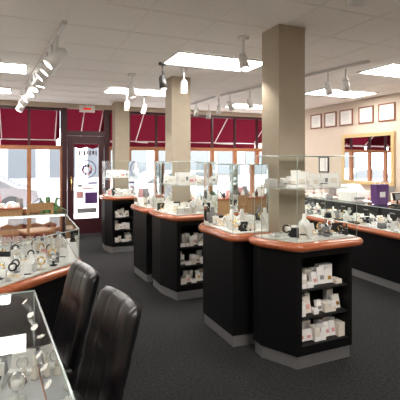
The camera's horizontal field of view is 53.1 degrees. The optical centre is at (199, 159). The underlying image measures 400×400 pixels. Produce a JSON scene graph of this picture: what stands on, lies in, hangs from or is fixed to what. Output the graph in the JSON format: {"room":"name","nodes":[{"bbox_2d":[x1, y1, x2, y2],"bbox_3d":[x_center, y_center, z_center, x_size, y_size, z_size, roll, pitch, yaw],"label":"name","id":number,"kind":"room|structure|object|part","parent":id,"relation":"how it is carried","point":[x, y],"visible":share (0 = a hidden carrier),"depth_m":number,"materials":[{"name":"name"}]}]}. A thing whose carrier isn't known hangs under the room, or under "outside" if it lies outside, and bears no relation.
{"room":"shop","nodes":[
{"label":"shop","id":0,"kind":"room"},
{"bbox_2d":[0,100,261,237],"bbox_3d":[-2.126,0.200,8.828,9.070,2.800,0.100,0,0,-23],"label":"wall","id":1,"kind":"structure","parent":0,"point":[58,220],"depth_m":8.54,"materials":[{"name":"beige paint"}]},
{"bbox_2d":[0,105,28,212],"bbox_3d":[-3.790,-0.010,8.080,0.620,2.180,0.140,0,0,-23],"label":"window","id":2,"kind":"structure","parent":1,"relation":"in","point":[1,106],"depth_m":8.15,"materials":[{"name":"brown wood"}]},
{"bbox_2d":[0,108,59,145],"bbox_3d":[-3.766,-0.825,8.809,1.200,1.110,1.140,0,0,-23],"label":"awning","id":3,"kind":"object","parent":1,"relation":"attached to","point":[44,124],"visible":0.58,"depth_m":9.02,"materials":[{"name":"fabric"}]},
{"bbox_2d":[29,106,61,212],"bbox_3d":[-3.212,-0.010,8.329,0.640,2.180,0.140,0,0,-23],"label":"window","id":4,"kind":"structure","parent":1,"relation":"in","point":[30,107],"depth_m":8.30,"materials":[{"name":"brown wood"}]},
{"bbox_2d":[67,136,103,233],"bbox_3d":[-2.455,0.540,8.620,0.760,2.100,0.122,0,0,-23],"label":"door","id":5,"kind":"structure","parent":1,"relation":"in","point":[85,225],"depth_m":8.62,"materials":[{"name":"red paint"}]},
{"bbox_2d":[76,151,96,212],"bbox_3d":[-2.442,0.470,8.639,0.440,1.340,0.016,0,0,-23],"label":"poster","id":6,"kind":"object","parent":5,"relation":"attached to","point":[90,197],"depth_m":8.64,"materials":[{"name":"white paper"}]},
{"bbox_2d":[62,108,108,235],"bbox_3d":[-2.474,0.250,8.662,0.980,2.700,0.130,0,0,-23],"label":"trim","id":7,"kind":"structure","parent":1,"relation":"attached to","point":[65,133],"depth_m":8.44,"materials":[{"name":"red paint"}]},
{"bbox_2d":[67,109,103,148],"bbox_3d":[-2.710,-0.825,9.263,0.900,1.110,1.140,0,0,-23],"label":"awning","id":8,"kind":"object","parent":1,"relation":"attached to","point":[76,120],"visible":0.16,"depth_m":9.34,"materials":[{"name":"fabric"}]},
{"bbox_2d":[109,110,129,188],"bbox_3d":[-1.806,-0.010,8.933,0.460,2.180,0.140,0,0,-23],"label":"window","id":9,"kind":"structure","parent":1,"relation":"in","point":[110,111],"depth_m":8.83,"materials":[{"name":"brown wood"}]},
{"bbox_2d":[110,113,164,146],"bbox_3d":[-1.442,-0.825,9.808,1.700,1.110,1.140,0,0,-23],"label":"awning","id":10,"kind":"object","parent":1,"relation":"attached to","point":[142,127],"visible":0.28,"depth_m":10.08,"materials":[{"name":"fabric"}]},
{"bbox_2d":[129,111,156,196],"bbox_3d":[-1.301,-0.010,9.150,0.640,2.180,0.140,0,0,-23],"label":"window","id":11,"kind":"structure","parent":1,"relation":"in","point":[154,149],"depth_m":9.23,"materials":[{"name":"brown wood"}]},
{"bbox_2d":[157,113,164,160],"bbox_3d":[-0.681,-0.010,9.417,0.710,2.180,0.140,0,0,-23],"label":"window","id":12,"kind":"structure","parent":1,"relation":"in","point":[158,114],"depth_m":9.27,"materials":[{"name":"brown wood"}]},
{"bbox_2d":[191,114,212,160],"bbox_3d":[-0.024,-0.010,9.700,0.720,2.180,0.140,0,0,-23],"label":"window","id":13,"kind":"structure","parent":1,"relation":"in","point":[201,116],"depth_m":9.80,"materials":[{"name":"brown wood"}]},
{"bbox_2d":[213,115,235,163],"bbox_3d":[0.596,-0.010,9.966,0.630,2.180,0.140,0,0,-23],"label":"window","id":14,"kind":"structure","parent":1,"relation":"in","point":[233,149],"depth_m":10.04,"materials":[{"name":"brown wood"}]},
{"bbox_2d":[191,117,261,147],"bbox_3d":[0.625,-0.825,10.697,2.600,1.110,1.140,0,0,-23],"label":"awning","id":15,"kind":"object","parent":1,"relation":"attached to","point":[200,127],"visible":0.44,"depth_m":10.97,"materials":[{"name":"fabric"}]},
{"bbox_2d":[235,116,257,163],"bbox_3d":[1.184,-0.010,10.219,0.650,2.180,0.140,0,0,-23],"label":"window","id":16,"kind":"structure","parent":1,"relation":"in","point":[255,149],"depth_m":10.28,"materials":[{"name":"brown wood"}]},
{"bbox_2d":[258,117,261,163],"bbox_3d":[1.768,-0.010,10.470,0.620,2.180,0.140,0,0,-23],"label":"window","id":17,"kind":"structure","parent":1,"relation":"in","point":[259,149],"depth_m":10.33,"materials":[{"name":"brown wood"}]},
{"bbox_2d":[0,0,399,113],"bbox_3d":[0.083,-1.260,3.693,9.270,0.120,11.320,0,0,-23],"label":"ceiling","id":18,"kind":"structure","parent":0,"point":[325,22],"depth_m":4.08,"materials":[{"name":"tile"}]},
{"bbox_2d":[0,88,10,92],"bbox_3d":[-3.783,-1.189,6.646,1.150,0.010,0.550,0,0,-23],"label":"lens","id":19,"kind":"object","parent":18,"relation":"attached to","point":[2,90],"visible":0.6,"depth_m":6.82,"materials":[{"name":"white plastic"}]},
{"bbox_2d":[0,87,12,93],"bbox_3d":[-3.783,-1.187,6.646,1.200,0.018,0.600,0,0,-23],"label":"ceiling light panel","id":20,"kind":"object","parent":18,"relation":"attached to","point":[0,87],"depth_m":6.68,"materials":[{"name":"white metal"}]},
{"bbox_2d":[0,63,25,73],"bbox_3d":[-2.803,-1.189,4.999,1.150,0.010,0.550,0,0,-23],"label":"lens","id":21,"kind":"object","parent":18,"relation":"attached to","point":[14,68],"visible":1,"depth_m":5.18,"materials":[{"name":"white plastic"}]},
{"bbox_2d":[0,61,27,73],"bbox_3d":[-2.803,-1.187,4.999,1.200,0.018,0.600,0,0,-23],"label":"ceiling light panel","id":22,"kind":"object","parent":18,"relation":"attached to","point":[26,64],"depth_m":4.94,"materials":[{"name":"white plastic"}]},
{"bbox_2d":[15,20,67,112],"bbox_3d":[-2.226,-1.014,5.356,0.229,0.363,4.420,0,0,-28],"label":"track light","id":23,"kind":"object","parent":18,"relation":"attached to","point":[47,65],"visible":1,"depth_m":4.24,"materials":[{"name":"white metal"}]},
{"bbox_2d":[79,104,94,112],"bbox_3d":[-2.410,-1.110,8.540,0.320,0.180,0.045,0,0,-23],"label":"exit sign","id":24,"kind":"object","parent":18,"relation":"attached to","point":[82,108],"visible":1,"depth_m":8.52,"materials":[{"name":"white plastic"}]},
{"bbox_2d":[124,92,129,110],"bbox_3d":[-1.286,-1.034,7.036,0.113,0.331,0.113,0,0,-23],"label":"ceiling spotlight","id":25,"kind":"object","parent":18,"relation":"attached to","point":[127,104],"depth_m":7.00,"materials":[{"name":"white metal"}]},
{"bbox_2d":[128,73,136,97],"bbox_3d":[-0.949,-1.033,5.590,0.124,0.335,0.110,0,0,-23],"label":"ceiling spotlight","id":26,"kind":"object","parent":18,"relation":"attached to","point":[132,94],"depth_m":5.55,"materials":[{"name":"white metal"}]},
{"bbox_2d":[103,86,164,96],"bbox_3d":[-1.033,-1.187,6.958,1.200,0.018,0.600,0,0,-23],"label":"ceiling light panel","id":27,"kind":"object","parent":18,"relation":"attached to","point":[108,87],"depth_m":6.72,"materials":[{"name":"white metal"}]},
{"bbox_2d":[106,87,164,95],"bbox_3d":[-1.033,-1.189,6.958,1.150,0.010,0.550,0,0,-23],"label":"lens","id":28,"kind":"object","parent":18,"relation":"attached to","point":[111,89],"visible":0.57,"depth_m":6.91,"materials":[{"name":"white plastic"}]},
{"bbox_2d":[140,96,146,113],"bbox_3d":[-1.054,-1.032,7.493,0.129,0.336,0.110,0,0,-23],"label":"ceiling spotlight","id":29,"kind":"object","parent":18,"relation":"attached to","point":[144,107],"depth_m":7.46,"materials":[{"name":"white metal"}]},
{"bbox_2d":[158,62,167,89],"bbox_3d":[-0.456,-1.034,4.938,0.113,0.332,0.117,0,0,-23],"label":"ceiling spotlight","id":30,"kind":"object","parent":18,"relation":"attached to","point":[162,79],"depth_m":4.91,"materials":[{"name":"metal"}]},
{"bbox_2d":[180,67,187,93],"bbox_3d":[-0.207,-1.033,5.185,0.113,0.334,0.121,0,0,-23],"label":"ceiling spotlight","id":31,"kind":"object","parent":18,"relation":"attached to","point":[184,87],"depth_m":5.16,"materials":[{"name":"white metal"}]},
{"bbox_2d":[0,0,399,112],"bbox_3d":[0.087,-1.198,3.684,9.070,0.004,11.100,0,0,-23],"label":"trim","id":32,"kind":"structure","parent":18,"relation":"attached to","point":[71,1],"depth_m":4.22,"materials":[{"name":"white metal"}]},
{"bbox_2d":[191,96,220,118],"bbox_3d":[0.092,-1.028,8.003,0.461,0.333,1.136,0,0,-12],"label":"track light","id":33,"kind":"object","parent":18,"relation":"attached to","point":[218,108],"visible":0.99,"depth_m":7.89,"materials":[{"name":"white metal"}]},
{"bbox_3d":[0.046,-1.177,7.993,0.036,0.035,1.150,0,0,-23],"label":"track rail","id":34,"kind":"part","parent":33,"relation":"part of","materials":[{"name":"white metal"}]},
{"bbox_2d":[162,50,261,71],"bbox_3d":[0.191,-1.187,4.872,1.200,0.018,0.600,0,0,-23],"label":"ceiling light panel","id":35,"kind":"object","parent":18,"relation":"in","point":[178,51],"depth_m":4.64,"materials":[{"name":"white metal"}]},
{"bbox_2d":[165,53,261,70],"bbox_3d":[0.191,-1.189,4.872,1.150,0.010,0.550,0,0,-23],"label":"lens","id":36,"kind":"object","parent":18,"relation":"attached to","point":[180,58],"visible":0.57,"depth_m":4.86,"materials":[{"name":"white plastic"}]},
{"bbox_2d":[220,85,261,110],"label":"track light","id":37,"kind":"object","parent":18,"relation":"attached to","point":[249,102],"depth_m":6.78,"materials":[{"name":"white metal"}]},
{"bbox_2d":[223,103,261,108],"bbox_3d":[1.184,-1.187,8.891,1.200,0.018,0.600,0,0,-23],"label":"ceiling light panel","id":38,"kind":"object","parent":18,"relation":"in","point":[234,103],"depth_m":8.57,"materials":[{"name":"white plastic"}]},
{"bbox_2d":[238,35,249,71],"bbox_3d":[0.426,-1.031,3.895,0.110,0.338,0.142,0,0,-23],"label":"ceiling spotlight","id":39,"kind":"object","parent":18,"relation":"attached to","point":[244,66],"depth_m":3.87,"materials":[{"name":"white metal"}]},
{"bbox_2d":[227,104,261,108],"bbox_3d":[1.184,-1.189,8.891,1.150,0.010,0.550,0,0,-23],"label":"lens","id":40,"kind":"object","parent":18,"relation":"attached to","point":[234,105],"visible":0.43,"depth_m":8.85,"materials":[{"name":"white plastic"}]},
{"bbox_2d":[305,60,369,95],"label":"track light","id":41,"kind":"object","parent":18,"relation":"attached to","point":[345,86],"depth_m":5.13,"materials":[{"name":"white metal"}]},
{"bbox_2d":[306,89,374,97],"bbox_3d":[2.493,-1.189,7.113,1.150,0.010,0.550,0,0,-23],"label":"lens","id":42,"kind":"object","parent":18,"relation":"attached to","point":[339,93],"visible":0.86,"depth_m":7.12,"materials":[{"name":"white plastic"}]},
{"bbox_2d":[305,88,378,97],"bbox_3d":[2.493,-1.187,7.113,1.200,0.018,0.600,0,0,-23],"label":"ceiling light panel","id":43,"kind":"object","parent":18,"relation":"in","point":[321,88],"depth_m":6.98,"materials":[{"name":"white plastic"}]},
{"bbox_2d":[357,62,399,77],"bbox_3d":[2.797,-1.187,5.394,1.200,0.018,0.600,0,0,-23],"label":"ceiling light panel","id":44,"kind":"object","parent":18,"relation":"in","point":[360,72],"depth_m":5.23,"materials":[{"name":"white plastic"}]},
{"bbox_2d":[362,64,399,76],"bbox_3d":[2.797,-1.189,5.394,1.150,0.010,0.550,0,0,-23],"label":"lens","id":45,"kind":"object","parent":18,"relation":"attached to","point":[394,69],"visible":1,"depth_m":5.35,"materials":[{"name":"white plastic"}]},
{"bbox_2d":[64,233,399,399],"bbox_3d":[0.083,1.650,3.693,9.270,0.100,11.320,0,0,-23],"label":"floor","id":46,"kind":"structure","parent":0,"point":[176,355],"depth_m":3.26,"materials":[{"name":"carpet"}]},
{"bbox_2d":[0,195,22,239],"bbox_3d":[-4.780,1.111,7.319,2.820,0.977,0.465,0,0,-23],"label":"ledge","id":47,"kind":"object","parent":46,"relation":"on","point":[8,227],"visible":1,"depth_m":7.62,"materials":[{"name":"beige wood"}]},
{"bbox_2d":[17,202,54,237],"bbox_3d":[-2.655,1.140,6.478,0.440,0.920,0.420,0,0,-43],"label":"wooden chair","id":48,"kind":"object","parent":46,"relation":"on","point":[33,221],"visible":0.68,"depth_m":6.36,"materials":[{"name":"beige wood"}]},
{"bbox_2d":[0,290,75,399],"bbox_3d":[-1.098,1.098,0.861,1.723,1.004,1.610,0,0,-23],"label":"case","id":49,"kind":"object","parent":46,"relation":"on","point":[37,373],"visible":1,"depth_m":1.52,"materials":[{"name":"clear glass"}]},
{"bbox_2d":[0,213,81,351],"bbox_3d":[-2.119,1.098,3.307,2.179,1.004,1.710,0,0,-23],"label":"case","id":50,"kind":"object","parent":46,"relation":"on","point":[38,263],"visible":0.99,"depth_m":3.17,"materials":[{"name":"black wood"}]},
{"bbox_2d":[0,215,64,218],"bbox_3d":[-2.443,0.614,4.036,2.046,0.009,0.009,0,0,-23],"label":"lamp","id":51,"kind":"object","parent":50,"relation":"on","point":[25,215],"depth_m":4.29,"materials":[{"name":"white"}]},
{"bbox_3d":[-2.119,0.922,3.307,2.179,0.075,1.710,0,0,-23],"label":"wood trim","id":52,"kind":"part","parent":50,"relation":"part of","materials":[{"name":"brown wood"}]},
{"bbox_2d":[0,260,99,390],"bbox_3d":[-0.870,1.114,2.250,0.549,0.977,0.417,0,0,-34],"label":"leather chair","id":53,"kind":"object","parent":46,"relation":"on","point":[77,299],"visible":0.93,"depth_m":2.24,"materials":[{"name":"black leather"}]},
{"bbox_3d":[-0.727,0.892,2.347,0.202,0.535,0.410,0,0,-34],"label":"backrest","id":54,"kind":"part","parent":53,"relation":"part of","materials":[{"name":"black leather"}]},
{"bbox_2d":[34,197,69,238],"bbox_3d":[-2.918,1.151,7.747,0.768,0.899,0.761,0,0,-23],"label":"potted plant","id":55,"kind":"object","parent":46,"relation":"on","point":[56,206],"visible":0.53,"depth_m":7.73,"materials":[{"name":"green plant"}]},
{"bbox_3d":[-2.930,1.440,7.775,0.400,0.320,0.390,0,0,-23],"label":"pot","id":56,"kind":"part","parent":55,"relation":"part of","materials":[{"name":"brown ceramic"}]},
{"bbox_2d":[73,286,140,399],"bbox_3d":[-0.560,1.114,1.741,0.549,0.977,0.417,0,0,-34],"label":"leather chair","id":57,"kind":"object","parent":46,"relation":"on","point":[112,334],"visible":1,"depth_m":1.79,"materials":[{"name":"black leather"}]},
{"bbox_2d":[99,161,135,252],"bbox_3d":[-1.465,0.808,7.191,0.620,1.583,0.640,0,0,-23],"label":"display case","id":58,"kind":"object","parent":46,"relation":"on","point":[117,214],"visible":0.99,"depth_m":7.03,"materials":[{"name":"black wood"}]},
{"bbox_3d":[-1.465,0.667,7.191,0.620,0.065,0.640,0,0,-23],"label":"wood trim","id":59,"kind":"part","parent":58,"relation":"part of","materials":[{"name":"brown wood"}]},
{"bbox_2d":[112,102,128,188],"bbox_3d":[-1.673,0.200,8.446,0.316,2.800,0.316,0,0,-23],"label":"square pillar","id":60,"kind":"structure","parent":46,"relation":"on","point":[120,117],"depth_m":8.31,"materials":[{"name":"paint"}]},
{"bbox_2d":[130,162,171,281],"bbox_3d":[-0.691,0.818,5.611,0.506,1.563,0.856,0,0,-23],"label":"display case","id":61,"kind":"object","parent":46,"relation":"on","point":[141,206],"visible":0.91,"depth_m":5.46,"materials":[{"name":"black wood"}]},
{"bbox_3d":[-0.691,0.667,5.611,0.506,0.065,0.856,0,0,-23],"label":"wood trim","id":62,"kind":"part","parent":61,"relation":"part of","materials":[{"name":"brown wood"}]},
{"bbox_2d":[165,76,190,202],"bbox_3d":[-0.328,0.200,5.901,0.306,2.800,0.306,0,0,-23],"label":"square pillar","id":63,"kind":"structure","parent":46,"relation":"on","point":[177,104],"depth_m":5.78,"materials":[{"name":"paint"}]},
{"bbox_2d":[139,188,229,215],"bbox_3d":[0.341,1.111,9.522,3.870,0.977,0.465,0,0,-23],"label":"ledge","id":64,"kind":"object","parent":46,"relation":"on","point":[224,201],"visible":0.2,"depth_m":9.37,"materials":[{"name":"beige wood"}]},
{"bbox_2d":[149,161,220,300],"bbox_3d":[-0.195,0.808,4.934,0.730,1.583,0.790,0,0,-23],"label":"display case","id":65,"kind":"object","parent":46,"relation":"on","point":[177,240],"visible":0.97,"depth_m":4.73,"materials":[{"name":"black wood"}]},
{"bbox_2d":[157,183,196,185],"bbox_3d":[-0.195,0.300,4.934,0.540,0.001,0.600,0,0,-23],"label":"glass shelf","id":66,"kind":"object","parent":65,"relation":"attached to","point":[157,183],"depth_m":4.71,"materials":[{"name":"glass"}]},
{"bbox_3d":[-0.195,0.667,4.934,0.730,0.065,0.790,0,0,-23],"label":"wood trim","id":67,"kind":"part","parent":65,"relation":"part of","materials":[{"name":"brown wood"}]},
{"bbox_2d":[198,164,272,346],"bbox_3d":[0.295,0.818,3.797,0.488,1.563,0.866,0,0,-23],"label":"display case","id":68,"kind":"object","parent":46,"relation":"on","point":[227,251],"visible":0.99,"depth_m":3.59,"materials":[{"name":"black wood"}]},
{"bbox_3d":[0.295,0.667,3.797,0.488,0.065,0.866,0,0,-23],"label":"wood trim","id":69,"kind":"part","parent":68,"relation":"part of","materials":[{"name":"brown wood"}]},
{"bbox_2d":[262,24,304,232],"bbox_3d":[0.769,0.200,3.705,0.296,2.800,0.296,0,0,-23],"label":"square pillar","id":70,"kind":"structure","parent":46,"relation":"on","point":[283,46],"depth_m":3.59,"materials":[{"name":"paint"}]},
{"bbox_2d":[248,156,362,369],"bbox_3d":[0.872,0.783,3.314,0.870,1.633,0.510,0,0,-23],"label":"display case","id":71,"kind":"object","parent":46,"relation":"on","point":[302,275],"visible":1,"depth_m":3.20,"materials":[{"name":"black wood"}]},
{"bbox_3d":[0.872,0.667,3.314,0.870,0.065,0.510,0,0,-23],"label":"wood trim","id":72,"kind":"part","parent":71,"relation":"part of","materials":[{"name":"brown wood"}]},
{"bbox_2d":[265,186,346,188],"bbox_3d":[0.872,0.230,3.314,0.680,0.001,0.320,0,0,-23],"label":"glass shelf","id":73,"kind":"object","parent":71,"relation":"attached to","point":[309,186],"depth_m":3.23,"materials":[{"name":"glass"}]},
{"bbox_2d":[305,193,399,291],"bbox_3d":[2.345,1.098,5.635,0.660,1.004,5.360,0,0,-23],"label":"case","id":74,"kind":"object","parent":46,"relation":"on","point":[377,260],"visible":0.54,"depth_m":5.28,"materials":[{"name":"black wood"}]},
{"bbox_2d":[305,191,332,198],"bbox_3d":[1.694,0.510,6.985,0.281,0.170,1.901,0,0,-23],"label":"stands","id":75,"kind":"object","parent":74,"relation":"on","point":[325,195],"visible":0.23,"depth_m":6.36,"materials":[{"name":"white plastic"}]},
{"bbox_2d":[338,184,367,200],"bbox_3d":[2.264,0.477,5.924,0.320,0.235,0.265,0,0,-23],"label":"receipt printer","id":76,"kind":"object","parent":74,"relation":"on","point":[346,194],"visible":0.98,"depth_m":5.84,"materials":[{"name":"white plastic"}]},
{"bbox_3d":[2.345,0.922,5.635,0.660,0.075,5.360,0,0,-23],"label":"wood trim","id":77,"kind":"part","parent":74,"relation":"part of","materials":[{"name":"brown wood"}]},
{"bbox_2d":[370,181,388,204],"bbox_3d":[2.436,0.439,5.423,0.230,0.313,0.102,0,0,-23],"label":"gift bag","id":78,"kind":"object","parent":74,"relation":"on","point":[379,192],"visible":1,"depth_m":5.38,"materials":[{"name":"purple paper"}]},
{"bbox_2d":[391,192,399,206],"bbox_3d":[2.534,0.507,5.139,0.147,0.176,0.100,0,0,-23],"label":"card terminal","id":79,"kind":"object","parent":74,"relation":"on","point":[396,196],"visible":1,"depth_m":5.11,"materials":[{"name":"black plastic"}]},
{"bbox_2d":[305,191,399,220],"bbox_3d":[3.209,1.150,7.258,0.480,0.900,5.240,0,0,-23],"label":"credenza","id":80,"kind":"object","parent":46,"relation":"on","point":[394,214],"visible":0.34,"depth_m":7.34,"materials":[{"name":"black laminate"}]},
{"bbox_2d":[305,180,399,200],"bbox_3d":[3.278,0.570,7.185,0.206,0.257,4.786,0,0,-23],"label":"gift boxes","id":81,"kind":"object","parent":80,"relation":"on","point":[391,188],"visible":0.24,"depth_m":8.13,"materials":[{"name":"white cardboard"}]},
{"bbox_2d":[305,93,399,191],"bbox_3d":[4.299,0.200,5.495,0.100,2.800,11.100,0,0,-23],"label":"wall","id":82,"kind":"structure","parent":0,"point":[322,141],"depth_m":8.48,"materials":[{"name":"paint"}]},
{"bbox_2d":[310,113,321,128],"bbox_3d":[2.657,-0.880,9.154,0.024,0.330,0.370,0,0,-23],"label":"framed certificate","id":83,"kind":"object","parent":82,"relation":"attached to","point":[315,120],"visible":1,"depth_m":9.14,"materials":[{"name":"brown"}]},
{"bbox_2d":[311,115,319,127],"bbox_3d":[2.660,-0.880,9.156,0.016,0.280,0.320,0,0,-23],"label":"picture","id":84,"kind":"object","parent":83,"relation":"attached to","point":[315,119],"depth_m":9.17,"materials":[{"name":"paper"}]},
{"bbox_2d":[319,157,328,172],"bbox_3d":[2.759,0.100,8.915,0.024,0.360,0.320,0,0,-23],"label":"framed picture","id":85,"kind":"object","parent":82,"relation":"attached to","point":[323,161],"visible":0.92,"depth_m":8.89,"materials":[{"name":"white paper"}]},
{"bbox_2d":[324,111,336,127],"bbox_3d":[2.842,-0.880,8.722,0.024,0.330,0.370,0,0,-23],"label":"framed certificate","id":86,"kind":"object","parent":82,"relation":"attached to","point":[330,118],"visible":1,"depth_m":8.71,"materials":[{"name":"brown"}]},
{"bbox_2d":[325,113,334,126],"bbox_3d":[2.846,-0.880,8.724,0.016,0.280,0.320,0,0,-23],"label":"picture","id":87,"kind":"object","parent":86,"relation":"attached to","point":[329,117],"depth_m":8.72,"materials":[{"name":"paper"}]},
{"bbox_2d":[339,109,352,125],"bbox_3d":[3.028,-0.880,8.291,0.024,0.330,0.370,0,0,-23],"label":"framed certificate","id":88,"kind":"object","parent":82,"relation":"attached to","point":[345,116],"visible":1,"depth_m":8.28,"materials":[{"name":"brown"}]},
{"bbox_2d":[340,110,350,124],"bbox_3d":[3.032,-0.880,8.292,0.016,0.280,0.320,0,0,-23],"label":"picture","id":89,"kind":"object","parent":88,"relation":"attached to","point":[345,115],"depth_m":8.30,"materials":[{"name":"paper"}]},
{"bbox_2d":[358,105,373,123],"bbox_3d":[3.237,-0.880,7.804,0.024,0.330,0.370,0,0,-23],"label":"framed certificate","id":90,"kind":"object","parent":82,"relation":"attached to","point":[365,114],"visible":1,"depth_m":7.79,"materials":[{"name":"brown"}]},
{"bbox_2d":[360,107,371,122],"bbox_3d":[3.241,-0.880,7.805,0.016,0.280,0.320,0,0,-23],"label":"picture","id":91,"kind":"object","parent":90,"relation":"attached to","point":[365,112],"depth_m":7.79,"materials":[{"name":"paper"}]},
{"bbox_2d":[342,131,394,185],"bbox_3d":[3.238,-0.020,7.782,0.039,1.000,1.300,0,0,-23],"label":"wall mirror","id":92,"kind":"object","parent":82,"relation":"attached to","point":[375,152],"visible":0.97,"depth_m":7.70,"materials":[{"name":"brown mirror"}]},
{"bbox_2d":[378,102,395,121],"bbox_3d":[3.431,-0.880,7.354,0.024,0.330,0.370,0,0,-23],"label":"framed certificate","id":93,"kind":"object","parent":82,"relation":"attached to","point":[386,111],"visible":1,"depth_m":7.33,"materials":[{"name":"brown"}]},
{"bbox_2d":[380,103,393,119],"bbox_3d":[3.435,-0.880,7.355,0.016,0.280,0.320,0,0,-23],"label":"picture","id":94,"kind":"object","parent":93,"relation":"attached to","point":[386,109],"depth_m":7.33,"materials":[{"name":"paper"}]},
{"bbox_2d":[347,0,365,5],"bbox_3d":[0.891,-1.031,2.245,0.121,0.338,0.150,0,0,-23],"label":"ceiling spotlight","id":95,"kind":"object","parent":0,"point":[351,2],"depth_m":2.24,"materials":[{"name":"white metal"}]},
{"label":"outside","id":96,"kind":"structure","parent":0,"visible":0},
{"bbox_2d":[23,190,97,213],"bbox_3d":[-2.636,1.780,18.787,70.000,0.080,11.400,0,0,-23],"label":"street","id":97,"kind":"structure","parent":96,"point":[78,202],"depth_m":17.62,"materials":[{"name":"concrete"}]},
{"bbox_2d":[0,175,40,207],"bbox_3d":[-7.162,1.052,12.160,4.339,1.368,1.820,0,0,-23],"label":"parked car","id":98,"kind":"object","parent":97,"relation":"on","point":[10,190],"visible":0.59,"depth_m":11.97,"materials":[{"name":"grey paint"}]},
{"bbox_2d":[0,111,261,190],"bbox_3d":[-5.141,-1.830,27.142,36.000,7.140,6.070,0,0,-23],"label":"buildings","id":99,"kind":"structure","parent":97,"relation":"on","point":[45,164],"depth_m":22.95,"materials":[{"name":"paint"}]},
{"bbox_2d":[111,170,229,197],"bbox_3d":[-1.039,1.052,15.011,4.339,1.368,1.820,0,0,-23],"label":"parked car","id":100,"kind":"object","parent":97,"relation":"on","point":[146,179],"visible":0.07,"depth_m":14.40,"materials":[{"name":"white paint"}]},
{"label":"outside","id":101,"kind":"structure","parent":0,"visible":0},
{"bbox_2d":[74,212,97,218],"bbox_3d":[-1.515,1.670,11.116,46.000,0.100,3.580,0,0,-23],"label":"sidewalk","id":102,"kind":"structure","parent":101,"point":[78,215],"depth_m":11.68,"materials":[{"name":"white concrete"}]}
]}

